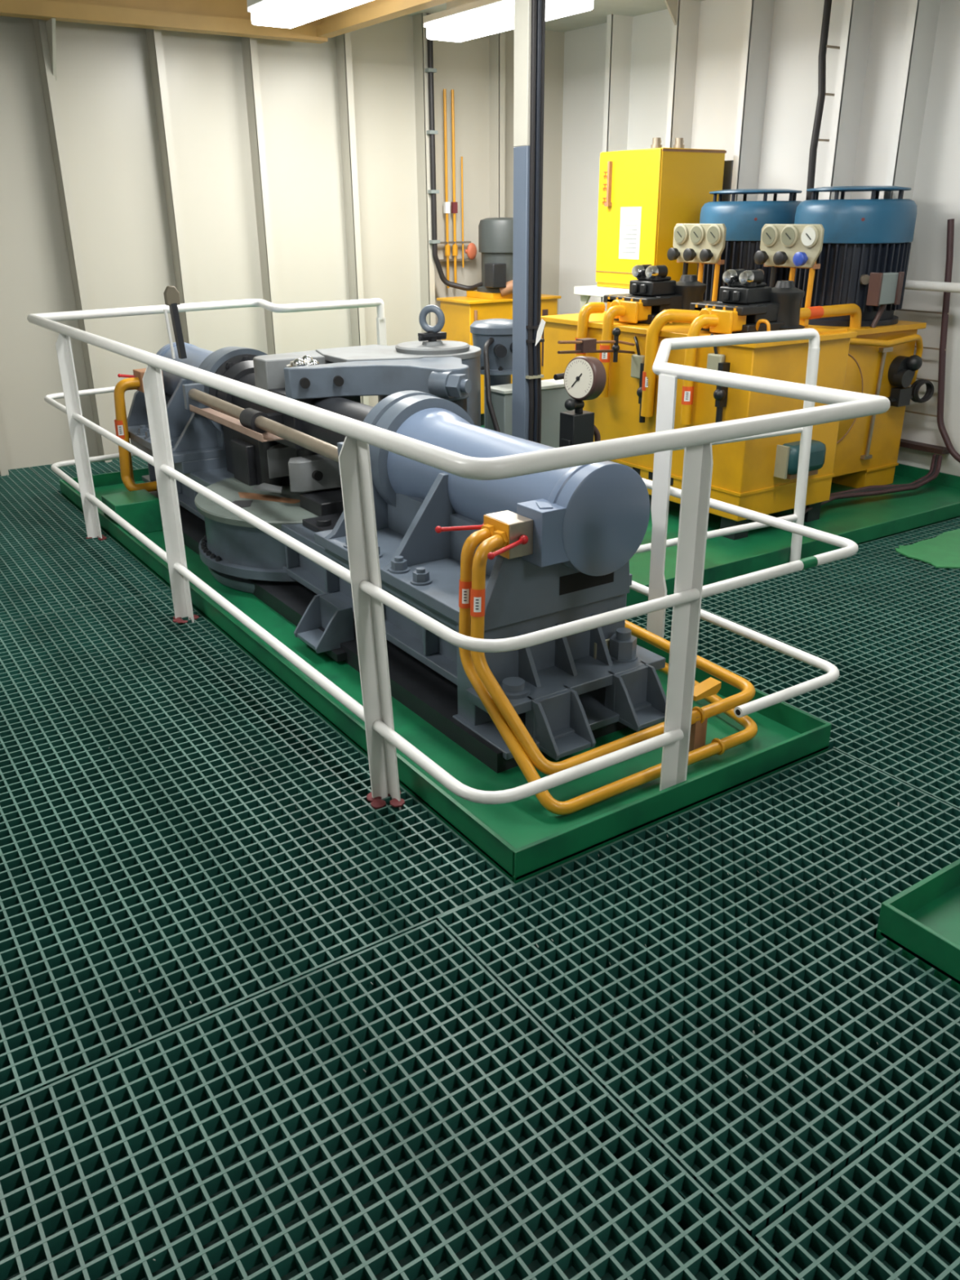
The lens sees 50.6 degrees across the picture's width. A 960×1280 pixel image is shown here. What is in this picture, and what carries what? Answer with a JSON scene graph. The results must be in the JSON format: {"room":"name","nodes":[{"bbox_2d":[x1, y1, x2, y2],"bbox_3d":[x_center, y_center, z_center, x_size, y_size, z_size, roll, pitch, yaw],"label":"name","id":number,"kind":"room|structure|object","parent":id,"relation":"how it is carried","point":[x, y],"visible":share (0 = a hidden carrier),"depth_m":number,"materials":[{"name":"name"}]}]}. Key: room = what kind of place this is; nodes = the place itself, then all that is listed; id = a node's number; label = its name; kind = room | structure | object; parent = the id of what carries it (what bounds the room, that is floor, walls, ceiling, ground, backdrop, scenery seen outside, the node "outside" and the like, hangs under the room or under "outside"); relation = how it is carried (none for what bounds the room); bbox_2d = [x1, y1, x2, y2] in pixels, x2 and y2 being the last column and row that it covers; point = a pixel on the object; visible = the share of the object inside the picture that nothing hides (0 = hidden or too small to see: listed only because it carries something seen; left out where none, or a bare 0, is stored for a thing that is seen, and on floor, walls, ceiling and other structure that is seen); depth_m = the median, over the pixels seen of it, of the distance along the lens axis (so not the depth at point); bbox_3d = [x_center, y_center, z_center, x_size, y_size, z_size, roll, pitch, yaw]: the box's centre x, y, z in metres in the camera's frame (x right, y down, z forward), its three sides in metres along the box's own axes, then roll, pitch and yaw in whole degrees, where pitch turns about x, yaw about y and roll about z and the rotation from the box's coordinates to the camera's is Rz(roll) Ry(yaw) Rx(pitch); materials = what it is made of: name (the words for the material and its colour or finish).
{"room":"ship steering gear room","nodes":[
{"label":"ship steering gear room","id":0,"kind":"room"},
{"bbox_2d":[0,14,564,469],"bbox_3d":[-2.434,-2.600,6.710,7.650,2.990,0.080,-15,27,-31],"label":"wall","id":1,"kind":"structure","parent":0,"point":[104,81],"depth_m":6.95,"materials":[{"name":"beige paint"}]},
{"bbox_2d":[0,430,8,475],"bbox_3d":[-3.145,-2.357,6.145,0.047,2.990,0.145,-15,27,-31],"label":"trim","id":2,"kind":"structure","parent":1,"relation":"attached to","point":[3,466],"depth_m":6.59,"materials":[{"name":"beige paint"}]},
{"bbox_2d":[44,17,56,80],"bbox_3d":[-2.499,-3.463,5.964,0.020,0.300,0.180,-15,27,-31],"label":"trim","id":3,"kind":"structure","parent":1,"relation":"attached to","point":[51,24],"depth_m":5.95,"materials":[{"name":"beige paint"}]},
{"bbox_2d":[31,18,111,462],"bbox_3d":[-2.595,-2.505,6.486,0.047,2.990,0.145,-15,27,-31],"label":"trim","id":4,"kind":"structure","parent":1,"relation":"attached to","point":[48,80],"depth_m":6.38,"materials":[{"name":"beige paint"}]},
{"bbox_2d":[145,28,195,346],"bbox_3d":[-2.032,-2.655,6.833,0.047,2.990,0.145,-15,27,-31],"label":"trim","id":5,"kind":"structure","parent":1,"relation":"attached to","point":[154,42],"depth_m":6.64,"materials":[{"name":"beige paint"}]},
{"bbox_2d":[240,36,281,355],"bbox_3d":[-1.511,-2.795,7.156,0.047,2.990,0.145,-15,27,-31],"label":"trim","id":6,"kind":"structure","parent":1,"relation":"attached to","point":[249,45],"depth_m":6.99,"materials":[{"name":"beige paint"}]},
{"bbox_2d":[335,31,368,405],"bbox_3d":[-0.935,-2.949,7.512,0.047,2.990,0.145,-15,27,-31],"label":"trim","id":7,"kind":"structure","parent":1,"relation":"attached to","point":[343,42],"depth_m":7.33,"materials":[{"name":"beige paint"}]},
{"bbox_2d":[412,12,435,333],"bbox_3d":[-0.415,-3.089,7.834,0.047,2.990,0.145,-15,27,-31],"label":"trim","id":8,"kind":"structure","parent":1,"relation":"attached to","point":[427,281],"depth_m":7.61,"materials":[{"name":"beige paint"}]},
{"bbox_2d":[424,13,482,290],"bbox_3d":[-0.133,-3.569,7.542,0.529,1.862,0.162,5,23,12],"label":"cable","id":9,"kind":"object","parent":1,"relation":"attached to","point":[430,70],"visible":0.97,"depth_m":7.58,"materials":[{"name":"black rubber"}]},
{"bbox_2d":[437,240,471,262],"bbox_3d":[-0.215,-3.075,8.035,0.300,0.145,0.070,-15,27,-31],"label":"support","id":10,"kind":"object","parent":1,"relation":"attached to","point":[461,242],"visible":0.68,"depth_m":8.02,"materials":[{"name":"metal"}]},
{"bbox_2d":[443,88,450,288],"bbox_3d":[-0.258,-3.446,7.816,0.042,1.400,0.044,-15,27,-31],"label":"pipe","id":11,"kind":"object","parent":10,"relation":"attached to","point":[446,204],"visible":1,"depth_m":7.82,"materials":[{"name":"orange metal"}]},
{"bbox_2d":[451,89,457,283],"bbox_3d":[-0.200,-3.462,7.852,0.042,1.400,0.044,-15,27,-31],"label":"pipe","id":12,"kind":"object","parent":10,"relation":"attached to","point":[454,204],"visible":0.86,"depth_m":7.86,"materials":[{"name":"orange metal"}]},
{"bbox_2d":[461,156,464,267],"bbox_3d":[-0.137,-3.340,7.949,0.013,0.800,0.014,-15,27,-31],"label":"pipe","id":13,"kind":"object","parent":10,"relation":"attached to","point":[462,200],"visible":1,"depth_m":7.93,"materials":[{"name":"orange metal"}]},
{"bbox_2d":[464,242,476,259],"bbox_3d":[-0.070,-3.090,8.076,0.100,0.126,0.055,-11,25,-24],"label":"wheel","id":14,"kind":"object","parent":10,"relation":"attached to","point":[471,251],"visible":1,"depth_m":8.06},
{"bbox_2d":[488,31,505,217],"bbox_3d":[0.138,-3.237,8.176,0.047,2.990,0.145,-15,27,-31],"label":"trim","id":15,"kind":"structure","parent":1,"relation":"attached to","point":[496,41],"depth_m":7.83,"materials":[{"name":"beige paint"}]},
{"bbox_2d":[0,906,959,1279],"bbox_3d":[0.109,0.276,3.747,7.550,0.050,9.130,-15,27,-31],"label":"floor","id":16,"kind":"structure","parent":0,"point":[571,1272],"depth_m":1.87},
{"bbox_2d":[30,456,147,493],"bbox_3d":[-2.259,-1.170,6.874,1.321,0.036,0.774,-15,27,-31],"label":"floor grating","id":17,"kind":"structure","parent":16,"relation":"on","point":[45,472],"depth_m":6.76,"materials":[{"name":"green plastic"}]},
{"bbox_2d":[58,467,831,884],"bbox_3d":[-0.728,-0.259,4.703,1.219,0.208,4.730,-15,27,-31],"label":"drip tray","id":18,"kind":"object","parent":16,"relation":"on","point":[524,840],"visible":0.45,"depth_m":3.09,"materials":[{"name":"green paint"}]},
{"bbox_2d":[101,488,163,535],"bbox_3d":[-1.856,-0.679,5.423,0.235,0.171,0.260,-15,27,-31],"label":"block","id":19,"kind":"object","parent":18,"relation":"on","point":[140,508],"visible":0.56,"depth_m":5.34,"materials":[{"name":"green paint"}]},
{"bbox_2d":[117,285,666,773],"bbox_3d":[-0.525,-0.892,4.563,1.405,1.211,4.010,-15,27,-31],"label":"gear","id":20,"kind":"object","parent":18,"relation":"on","point":[573,534],"visible":0.9,"depth_m":3.61,"materials":[{"name":"blue paint"}]},
{"bbox_2d":[124,387,137,483],"bbox_3d":[-1.835,-1.088,5.672,0.297,0.690,0.249,-15,27,-31],"label":"pipe","id":21,"kind":"object","parent":20,"relation":"attached to","point":[131,388],"visible":0.15,"depth_m":5.70,"materials":[{"name":"metal"}]},
{"bbox_2d":[113,377,156,492],"bbox_3d":[-1.858,-1.141,5.655,0.326,0.623,0.105,-15,27,-31],"label":"pipe","id":22,"kind":"object","parent":20,"relation":"attached to","point":[120,423],"visible":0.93,"depth_m":5.58,"materials":[{"name":"metal"}]},
{"bbox_2d":[189,404,283,442],"bbox_3d":[-1.127,-1.002,4.645,0.101,0.033,0.900,-15,27,-31],"label":"tray","id":23,"kind":"object","parent":20,"relation":"on","point":[257,432],"depth_m":4.53,"materials":[{"name":"metal"}]},
{"bbox_2d":[458,524,757,814],"bbox_3d":[0.344,-0.058,3.202,0.928,0.701,0.856,-15,27,-31],"label":"pipe","id":24,"kind":"object","parent":20,"relation":"attached to","point":[546,800],"visible":0.72,"depth_m":2.92,"materials":[{"name":"metal"}]},
{"bbox_2d":[470,529,755,775],"bbox_3d":[0.324,-0.099,3.216,0.931,0.628,0.787,-15,27,-31],"label":"pipe","id":25,"kind":"object","parent":20,"relation":"attached to","point":[498,540],"visible":0.86,"depth_m":2.91,"materials":[{"name":"metal"}]},
{"bbox_2d":[688,676,724,755],"bbox_3d":[0.693,0.247,3.098,0.105,0.231,0.128,-15,27,-31],"label":"bracket","id":26,"kind":"object","parent":18,"relation":"on","point":[710,686],"visible":0.73,"depth_m":3.10,"materials":[{"name":"orange metal"}]},
{"bbox_2d":[455,974,932,1279],"bbox_3d":[-0.531,0.828,2.262,3.920,0.094,5.220,-15,27,-31],"label":"trim","id":27,"kind":"structure","parent":16,"relation":"on","point":[756,1268],"depth_m":1.81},
{"bbox_2d":[0,466,171,622],"bbox_3d":[-3.318,-0.383,5.024,2.670,0.036,2.924,-15,27,-31],"label":"floor grating","id":28,"kind":"structure","parent":27,"relation":"on","point":[48,564],"depth_m":4.98,"materials":[{"name":"green plastic"}]},
{"bbox_2d":[0,589,515,1105],"bbox_3d":[-1.758,0.504,2.887,2.670,0.036,2.647,-15,27,-31],"label":"floor grating","id":29,"kind":"structure","parent":27,"relation":"on","point":[156,868],"depth_m":2.73,"materials":[{"name":"green plastic"}]},
{"bbox_2d":[0,920,793,1279],"bbox_3d":[-0.401,1.359,0.832,2.432,0.036,2.547,-15,27,-31],"label":"floor grating","id":30,"kind":"structure","parent":27,"relation":"on","point":[43,1131],"depth_m":1.84,"materials":[{"name":"green plastic"}]},
{"bbox_2d":[436,748,959,1239],"bbox_3d":[0.776,0.674,2.437,1.459,0.036,0.983,-15,27,-31],"label":"floor grating","id":31,"kind":"structure","parent":27,"relation":"on","point":[821,945],"depth_m":2.27,"materials":[{"name":"green plastic"}]},
{"bbox_2d":[626,517,959,809],"bbox_3d":[2.810,0.194,3.540,3.247,0.036,3.845,-15,27,-31],"label":"floor grating","id":32,"kind":"structure","parent":27,"relation":"on","point":[888,620],"depth_m":3.92,"materials":[{"name":"green plastic"}]},
{"bbox_2d":[26,297,890,810],"bbox_3d":[-0.179,-0.883,4.761,2.740,1.104,4.593,-15,27,-31],"label":"guard railing","id":33,"kind":"object","parent":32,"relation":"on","point":[363,575],"visible":0.98,"depth_m":2.86,"materials":[{"name":"white metal"}]},
{"bbox_2d":[894,528,959,568],"bbox_3d":[2.700,-0.440,4.993,1.196,0.006,0.828,-15,27,-31],"label":"sheet","id":34,"kind":"object","parent":32,"relation":"on","point":[942,551],"visible":1,"depth_m":4.99,"materials":[{"name":"green plastic"}]},
{"bbox_2d":[755,1080,959,1279],"bbox_3d":[1.493,1.081,1.454,1.459,0.038,1.558,-15,27,-31],"label":"floor grating","id":35,"kind":"structure","parent":27,"relation":"on","point":[941,1116],"depth_m":1.72,"materials":[{"name":"green plastic"}]},
{"bbox_2d":[480,425,959,606],"bbox_3d":[0.646,-1.069,6.601,3.129,0.208,4.045,-15,27,-31],"label":"drip tray","id":36,"kind":"object","parent":16,"relation":"on","point":[860,520],"visible":0.04,"depth_m":5.33,"materials":[{"name":"green paint"}]},
{"bbox_2d":[470,318,512,428],"bbox_3d":[0.102,-1.130,5.324,0.280,1.051,0.313,-15,27,-31],"label":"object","id":37,"kind":"object","parent":36,"relation":"on","point":[500,351],"visible":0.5,"depth_m":5.09,"materials":[{"name":"blue paint"}]},
{"bbox_2d":[483,337,500,432],"bbox_3d":[0.066,-1.003,5.109,0.102,0.972,0.293,-7,24,-16],"label":"cable","id":38,"kind":"object","parent":37,"relation":"hanging from","point":[486,355],"visible":0.51,"depth_m":4.97,"materials":[{"name":"black rubber"}]},
{"bbox_2d":[436,217,561,425],"bbox_3d":[0.169,-2.501,7.984,0.870,1.514,0.521,-15,27,-31],"label":"hydraulic pump unit","id":39,"kind":"object","parent":36,"relation":"on","point":[493,300],"visible":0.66,"depth_m":7.68,"materials":[{"name":"yellow paint"}]},
{"bbox_2d":[511,0,531,439],"bbox_3d":[0.195,-1.742,4.450,0.050,2.856,0.105,-15,27,-31],"label":"column","id":40,"kind":"structure","parent":36,"relation":"on","point":[522,8],"depth_m":4.39,"materials":[{"name":"grey metal"}]},
{"bbox_2d":[525,0,546,444],"bbox_3d":[0.242,-1.728,4.421,0.089,2.840,0.062,-15,27,-31],"label":"cable bundle","id":41,"kind":"object","parent":40,"relation":"attached to","point":[535,327],"visible":0.93,"depth_m":4.36,"materials":[{"name":"rubber"}]},
{"bbox_2d":[484,378,574,448],"bbox_3d":[0.280,-0.950,5.284,0.501,0.748,0.168,-15,27,-31],"label":"junction box","id":42,"kind":"object","parent":36,"relation":"on","point":[554,394],"visible":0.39,"depth_m":5.13,"materials":[{"name":"metal"}]},
{"bbox_2d":[559,355,606,447],"bbox_3d":[0.480,-0.790,4.608,0.245,0.974,0.194,-15,27,-31],"label":"pressure gauge","id":43,"kind":"object","parent":36,"relation":"on","point":[584,377],"visible":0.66,"depth_m":4.45},
{"bbox_2d":[540,311,934,540],"bbox_3d":[1.530,-1.418,6.052,1.864,0.998,1.909,-15,27,-31],"label":"tank","id":44,"kind":"object","parent":36,"relation":"on","point":[759,475],"visible":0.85,"depth_m":5.38,"materials":[{"name":"yellow metal"}]},
{"bbox_2d":[574,302,605,357],"bbox_3d":[0.615,-1.657,5.757,0.173,0.487,0.063,-13,26,-27],"label":"pipe","id":45,"kind":"object","parent":44,"relation":"attached to","point":[587,309],"visible":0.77,"depth_m":5.67,"materials":[{"name":"metal"}]},
{"bbox_2d":[553,327,635,380],"bbox_3d":[0.596,-1.447,5.070,0.113,0.180,0.907,11,25,25],"label":"control linkage","id":46,"kind":"object","parent":44,"relation":"attached to","point":[585,345],"visible":0.96,"depth_m":4.93,"materials":[{"name":"orange metal"}]},
{"bbox_2d":[631,336,645,422],"bbox_3d":[0.845,-1.388,5.425,0.070,0.437,0.145,-15,27,-31],"label":"switch","id":47,"kind":"object","parent":44,"relation":"attached to","point":[637,361],"depth_m":5.43,"materials":[{"name":"black paint"}]},
{"bbox_2d":[603,264,706,324],"bbox_3d":[0.997,-1.931,5.654,0.540,0.296,0.459,-15,27,-31],"label":"stack","id":48,"kind":"object","parent":44,"relation":"on","point":[654,292],"visible":0.7,"depth_m":5.58,"materials":[{"name":"black paint"}]},
{"bbox_2d":[598,305,626,397],"bbox_3d":[0.735,-1.592,5.606,0.163,0.483,0.060,-11,25,-23],"label":"pipe","id":49,"kind":"object","parent":48,"relation":"attached to","point":[612,312],"visible":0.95,"depth_m":5.54,"materials":[{"name":"metal"}]},
{"bbox_2d":[666,223,726,301],"bbox_3d":[1.277,-2.195,6.048,0.115,0.525,0.410,-15,27,-31],"label":"panel","id":50,"kind":"object","parent":44,"relation":"on","point":[701,244],"visible":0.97,"depth_m":5.97,"materials":[{"name":"beige metal"}]},
{"bbox_2d":[706,333,730,422],"bbox_3d":[1.152,-1.269,4.980,0.070,0.437,0.145,-15,27,-31],"label":"switch","id":51,"kind":"object","parent":44,"relation":"attached to","point":[718,358],"depth_m":4.98,"materials":[{"name":"black paint"}]},
{"bbox_2d":[689,268,804,333],"bbox_3d":[1.377,-1.714,5.133,0.540,0.296,0.459,-15,27,-31],"label":"stack","id":52,"kind":"object","parent":44,"relation":"on","point":[744,305],"visible":0.84,"depth_m":5.07,"materials":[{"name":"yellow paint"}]},
{"bbox_2d":[640,309,699,417],"bbox_3d":[0.984,-1.434,5.279,0.269,0.544,0.076,5,23,12],"label":"pipe","id":53,"kind":"object","parent":52,"relation":"attached to","point":[664,317],"visible":0.98,"depth_m":5.24,"materials":[{"name":"metal"}]},
{"bbox_2d":[680,314,719,424],"bbox_3d":[1.109,-1.357,5.104,0.174,0.533,0.059,-4,23,-8],"label":"pipe","id":54,"kind":"object","parent":52,"relation":"attached to","point":[704,320],"visible":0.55,"depth_m":5.06,"materials":[{"name":"yellow metal"}]},
{"bbox_2d":[697,188,802,302],"bbox_3d":[1.707,-2.455,6.424,0.650,0.725,0.650,-15,27,-31],"label":"motor","id":55,"kind":"object","parent":44,"relation":"on","point":[744,220],"visible":0.52,"depth_m":6.14,"materials":[{"name":"blue paint"}]},
{"bbox_2d":[709,188,802,194],"bbox_3d":[1.705,-2.777,6.288,0.559,0.025,0.559,-15,27,-31],"label":"hood","id":56,"kind":"object","parent":55,"relation":"attached to","point":[762,191],"depth_m":6.11,"materials":[{"name":"blue paint"}]},
{"bbox_2d":[754,223,824,326],"bbox_3d":[1.660,-1.978,5.523,0.115,0.525,0.410,-15,27,-31],"label":"panel","id":57,"kind":"object","parent":44,"relation":"on","point":[792,246],"visible":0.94,"depth_m":5.45,"materials":[{"name":"beige metal"}]},
{"bbox_2d":[799,303,862,328],"bbox_3d":[1.808,-1.719,5.458,0.710,0.142,0.063,-14,26,-29],"label":"pipe","id":58,"kind":"object","parent":44,"relation":"on","point":[806,313],"visible":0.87,"depth_m":5.47,"materials":[{"name":"yellow metal"}]},
{"bbox_2d":[794,186,917,326],"bbox_3d":[2.121,-2.205,5.824,0.650,0.725,0.650,-15,27,-31],"label":"motor","id":59,"kind":"object","parent":44,"relation":"on","point":[862,237],"visible":0.73,"depth_m":5.57,"materials":[{"name":"blue paint"}]},
{"bbox_2d":[806,186,911,191],"bbox_3d":[2.119,-2.528,5.688,0.559,0.025,0.559,-15,27,-31],"label":"hood","id":60,"kind":"object","parent":59,"relation":"attached to","point":[833,188],"depth_m":5.50,"materials":[{"name":"blue paint"}]},
{"bbox_2d":[866,271,904,328],"bbox_3d":[2.213,-1.859,5.568,0.185,0.296,0.085,-15,27,-31],"label":"box","id":61,"kind":"object","parent":44,"relation":"on","point":[884,288],"visible":1,"depth_m":5.52,"materials":[{"name":"metal"}]},
{"bbox_2d":[791,453,942,522],"bbox_3d":[2.152,-0.853,5.713,1.486,0.182,0.208,-17,28,-35],"label":"floor cables","id":62,"kind":"object","parent":36,"relation":"on","point":[936,461],"visible":0.73,"depth_m":5.85,"materials":[{"name":"brown rubber"}]},
{"bbox_2d":[875,858,959,992],"bbox_3d":[1.390,0.726,2.322,0.692,0.208,0.630,-15,27,-31],"label":"drip tray","id":63,"kind":"object","parent":16,"relation":"on","point":[922,919],"visible":0.62,"depth_m":2.35,"materials":[{"name":"green paint"}]},
{"bbox_2d":[407,0,705,31],"bbox_3d":[0.101,-2.567,2.626,7.650,0.080,9.230,-15,27,-31],"label":"ceiling","id":64,"kind":"structure","parent":0,"point":[602,8],"depth_m":7.21,"materials":[{"name":"paint"}]},
{"bbox_2d":[0,0,328,43],"bbox_3d":[-3.233,-3.492,5.325,5.300,0.260,0.120,-15,27,-31],"label":"ceiling beam","id":65,"kind":"structure","parent":64,"relation":"attached to","point":[219,17],"depth_m":6.13,"materials":[{"name":"brown wood"}]},
{"bbox_2d":[246,0,373,28],"bbox_3d":[-0.846,-3.511,5.375,0.280,0.298,1.372,-15,27,-31],"label":"ceiling light","id":66,"kind":"object","parent":64,"relation":"attached to","point":[289,14],"visible":1,"depth_m":5.59,"materials":[{"name":"white paint"}]},
{"bbox_2d":[315,0,453,38],"bbox_3d":[0.700,-3.082,4.253,0.100,0.240,6.180,-15,27,-31],"label":"trim","id":67,"kind":"structure","parent":64,"relation":"attached to","point":[375,11],"depth_m":6.12,"materials":[{"name":"brown wood"}]},
{"bbox_2d":[422,0,593,42],"bbox_3d":[0.139,-3.742,5.907,0.280,0.298,1.372,-15,27,-31],"label":"ceiling light","id":68,"kind":"object","parent":64,"relation":"attached to","point":[462,20],"visible":0.96,"depth_m":5.98,"materials":[{"name":"white paint"}]},
{"bbox_2d":[663,0,678,25],"bbox_3d":[1.268,-4.194,6.781,0.130,0.160,0.020,-15,27,-31],"label":"trim","id":69,"kind":"structure","parent":64,"relation":"attached to","point":[672,5],"depth_m":6.78,"materials":[{"name":"beige paint"}]},
{"bbox_2d":[558,0,959,475],"bbox_3d":[3.262,-1.972,5.114,0.080,2.990,9.130,-15,27,-31],"label":"wall","id":70,"kind":"structure","parent":0,"point":[792,89],"depth_m":6.41,"materials":[{"name":"grey paint"}]},
{"bbox_2d":[573,284,629,309],"bbox_3d":[1.152,-2.375,7.142,0.740,0.206,0.650,-15,27,-31],"label":"bracket","id":71,"kind":"object","parent":70,"relation":"attached to","point":[585,292],"visible":0.43,"depth_m":7.03,"materials":[{"name":"white metal"}]},
{"bbox_2d":[595,137,726,288],"bbox_3d":[1.196,-2.870,6.863,0.612,0.917,0.592,-15,27,-31],"label":"electrical cabinet","id":72,"kind":"object","parent":71,"relation":"on","point":[643,194],"visible":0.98,"depth_m":6.63,"materials":[{"name":"yellow metal"}]},
{"bbox_2d":[596,13,632,311],"bbox_3d":[1.026,-3.146,7.943,0.205,2.990,0.047,-15,27,-31],"label":"trim","id":73,"kind":"structure","parent":70,"relation":"attached to","point":[619,28],"depth_m":7.51,"materials":[{"name":"grey paint"}]},
{"bbox_2d":[665,0,700,148],"bbox_3d":[1.406,-2.929,7.422,0.205,2.990,0.047,-15,27,-31],"label":"trim","id":74,"kind":"structure","parent":70,"relation":"attached to","point":[684,39],"depth_m":6.99,"materials":[{"name":"grey paint"}]},
{"bbox_2d":[721,160,733,201],"bbox_3d":[1.645,-2.778,6.955,0.055,0.910,0.170,-15,27,-31],"label":"wall box","id":75,"kind":"object","parent":70,"relation":"attached to","point":[728,165],"visible":0.22,"depth_m":6.77,"materials":[{"name":"grey metal"}]},
{"bbox_2d":[729,0,774,201],"bbox_3d":[1.772,-2.721,6.921,0.205,2.990,0.047,-15,27,-31],"label":"trim","id":76,"kind":"structure","parent":70,"relation":"attached to","point":[758,20],"depth_m":6.56,"materials":[{"name":"grey paint"}]},
{"bbox_2d":[805,0,839,199],"bbox_3d":[2.107,-3.059,6.275,0.161,1.851,0.074,-15,27,-31],"label":"cable","id":77,"kind":"object","parent":70,"relation":"attached to","point":[824,45],"visible":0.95,"depth_m":6.13,"materials":[{"name":"rubber"}]},
{"bbox_2d":[822,0,875,199],"bbox_3d":[2.195,-2.480,6.340,0.205,2.990,0.047,-15,27,-31],"label":"wall frame","id":78,"kind":"structure","parent":70,"relation":"attached to","point":[858,16],"depth_m":6.00,"materials":[{"name":"grey paint"}]},
{"bbox_2d":[883,0,941,315],"bbox_3d":[2.436,-2.344,6.011,0.205,2.990,0.047,-15,27,-31],"label":"wall frame","id":79,"kind":"structure","parent":70,"relation":"attached to","point":[923,15],"depth_m":5.68,"materials":[{"name":"grey paint"}]},
{"bbox_2d":[899,439,949,454],"bbox_3d":[2.589,-1.083,6.364,0.150,0.390,0.630,-15,27,-31],"label":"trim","id":80,"kind":"structure","parent":70,"relation":"attached to","point":[926,447],"depth_m":6.17,"materials":[{"name":"brown metal"}]},
{"bbox_2d":[895,218,959,462],"bbox_3d":[2.720,-1.674,5.865,0.035,1.400,0.905,-15,27,-31],"label":"cable","id":81,"kind":"object","parent":70,"relation":"attached to","point":[950,229],"visible":0.99,"depth_m":5.91,"materials":[{"name":"rubber"}]},
{"bbox_2d":[904,280,959,293],"bbox_3d":[2.922,-1.772,5.204,0.052,0.066,1.920,-15,27,-31],"label":"conduit","id":82,"kind":"object","parent":70,"relation":"attached to","point":[943,286],"visible":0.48,"depth_m":5.69,"materials":[{"name":"white metal"}]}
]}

